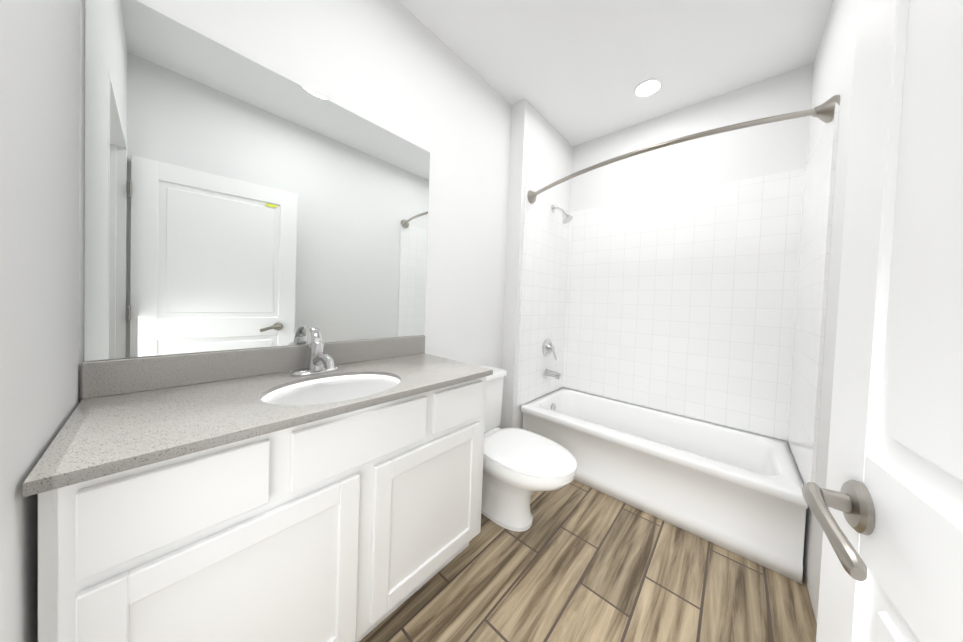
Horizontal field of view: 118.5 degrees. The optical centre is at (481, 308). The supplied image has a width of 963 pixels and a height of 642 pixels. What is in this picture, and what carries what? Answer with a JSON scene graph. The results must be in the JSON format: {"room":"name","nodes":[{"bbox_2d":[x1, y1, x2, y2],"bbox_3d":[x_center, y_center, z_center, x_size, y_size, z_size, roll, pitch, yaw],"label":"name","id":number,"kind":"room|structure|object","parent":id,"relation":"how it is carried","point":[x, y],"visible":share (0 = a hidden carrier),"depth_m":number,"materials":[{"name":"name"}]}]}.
{"room":"bathroom","nodes":[
{"label":"bathroom","id":0,"kind":"room"},
{"bbox_2d":[0,0,79,641],"bbox_3d":[-0.879,-0.200,0.509,0.653,2.660,0.120,3,2,42],"label":"wall","id":1,"kind":"structure","parent":0,"point":[39,190],"depth_m":0.49,"materials":[{"name":"white paint"}]},
{"bbox_2d":[79,0,511,427],"bbox_3d":[-0.526,-0.210,1.467,0.106,2.660,2.021,3,2,42],"label":"wall","id":2,"kind":"structure","parent":0,"point":[234,200],"depth_m":1.10,"materials":[{"name":"white paint"}]},
{"bbox_2d":[500,99,572,428],"bbox_3d":[0.490,-0.199,2.525,0.218,2.660,0.911,3,2,42],"label":"wall","id":3,"kind":"structure","parent":0,"point":[541,149],"depth_m":2.16,"materials":[{"name":"white paint"}]},
{"bbox_2d":[516,186,570,406],"bbox_3d":[0.547,-0.080,2.423,0.012,1.648,0.763,3,2,42],"label":"wall tile","id":4,"kind":"structure","parent":3,"relation":"attached to","point":[544,272],"depth_m":2.35,"materials":[{"name":"white tile"}]},
{"bbox_2d":[542,339,556,359],"bbox_3d":[0.589,0.350,2.434,0.074,0.180,0.156,3,2,42],"label":"tub valve","id":5,"kind":"object","parent":4,"relation":"attached to","point":[548,347],"visible":1,"depth_m":2.42,"materials":[{"name":"silver metal"}]},
{"bbox_2d":[544,369,560,379],"bbox_3d":[0.605,0.555,2.418,0.136,0.065,0.062,3,2,42],"label":"tub spout","id":6,"kind":"object","parent":4,"relation":"attached to","point":[550,373],"visible":1,"depth_m":2.40,"materials":[{"name":"silver metal"}]},
{"bbox_2d":[551,205,572,223],"bbox_3d":[0.669,-0.787,2.373,0.176,0.173,0.086,3,2,42],"label":"shower head","id":7,"kind":"object","parent":4,"relation":"attached to","point":[567,218],"visible":1,"depth_m":2.35},
{"bbox_2d":[527,95,839,202],"bbox_3d":[0.889,-0.844,1.644,1.504,0.160,0.229,3,2,42],"label":"rail","id":8,"kind":"object","parent":4,"relation":"attached to","point":[824,112],"visible":0.96,"depth_m":1.35,"materials":[{"name":"silver metal"}]},
{"bbox_2d":[359,479,816,641],"bbox_3d":[-0.152,1.178,0.696,1.808,0.050,4.480,3,2,42],"label":"floor","id":9,"kind":"structure","parent":0,"point":[576,561],"depth_m":1.19,"materials":[{"name":"brown wood"}]},
{"bbox_2d":[22,327,492,641],"bbox_3d":[-0.533,0.607,1.046,0.521,1.046,1.141,3,2,42],"label":"bathroom vanity","id":10,"kind":"object","parent":9,"relation":"on","point":[316,489],"visible":1,"depth_m":0.74,"materials":[{"name":"white wood"}]},
{"bbox_2d":[22,352,492,497],"bbox_3d":[-0.521,0.273,1.038,0.521,0.024,1.141,3,2,42],"label":"countertop","id":11,"kind":"structure","parent":10,"relation":"on","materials":[{"name":"grey stone"}]},
{"bbox_2d":[81,335,425,399],"bbox_3d":[-0.705,0.200,1.203,0.020,0.100,1.141,3,2,42],"label":"backsplash","id":12,"kind":"structure","parent":11,"relation":"on","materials":[{"name":"grey stone"}]},
{"bbox_2d":[290,327,339,377],"bbox_3d":[-0.609,0.168,1.092,0.202,0.175,0.170,3,2,42],"label":"faucet","id":13,"kind":"object","parent":11,"relation":"on","point":[320,365],"depth_m":1.10,"materials":[{"name":"silver metal"}]},
{"bbox_2d":[480,366,576,531],"bbox_3d":[0.141,0.777,1.603,0.786,0.729,0.472,3,2,42],"label":"toilet","id":14,"kind":"object","parent":9,"relation":"on","point":[521,467],"visible":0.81,"depth_m":1.49,"materials":[{"name":"white ceramic"}]},
{"bbox_2d":[521,387,807,583],"bbox_3d":[1.075,0.972,1.973,1.462,0.390,0.716,3,2,42],"label":"bathtub","id":15,"kind":"object","parent":9,"relation":"on","point":[737,491],"visible":0.94,"depth_m":1.64,"materials":[{"name":"white ceramic"}]},
{"bbox_2d":[397,0,832,145],"bbox_3d":[-0.053,-1.530,0.632,1.808,0.050,4.480,3,2,42],"label":"ceiling","id":16,"kind":"structure","parent":0,"point":[574,72],"depth_m":1.64,"materials":[{"name":"white paint"}]},
{"bbox_2d":[634,78,662,97],"bbox_3d":[1.126,-1.489,1.938,0.170,0.006,0.170,3,2,42],"label":"recessed light","id":17,"kind":"object","parent":16,"relation":"in","point":[648,87],"visible":1,"depth_m":1.93,"materials":[{"name":"white paint"}]},
{"bbox_2d":[565,63,813,445],"bbox_3d":[1.435,-0.157,2.228,1.590,2.660,0.100,3,2,42],"label":"wall","id":18,"kind":"structure","parent":0,"point":[750,152],"depth_m":2.04,"materials":[{"name":"white paint"}]},
{"bbox_2d":[563,168,803,440],"bbox_3d":[1.356,-0.046,2.222,1.490,1.648,0.012,3,2,42],"label":"wall tile","id":19,"kind":"structure","parent":18,"relation":"attached to","point":[682,303],"depth_m":2.06,"materials":[{"name":"white tile"}]},
{"bbox_2d":[789,0,857,622],"bbox_3d":[0.535,-0.139,0.097,0.100,2.660,4.280,3,2,42],"label":"wall","id":20,"kind":"structure","parent":0,"point":[833,68],"depth_m":1.15,"materials":[{"name":"white paint"}]},
{"bbox_2d":[787,103,839,483],"bbox_3d":[1.665,-0.016,1.458,0.012,1.648,0.718,3,2,42],"label":"wall tile","id":21,"kind":"structure","parent":20,"relation":"attached to","point":[812,288],"depth_m":1.35,"materials":[{"name":"white tile"}]},
{"bbox_2d":[802,0,962,641],"bbox_3d":[0.335,0.170,0.121,0.185,2.003,0.899,3,2,42],"label":"door","id":22,"kind":"structure","parent":20,"relation":"in","point":[886,506],"depth_m":0.35,"materials":[{"name":"white paint"}]}
]}

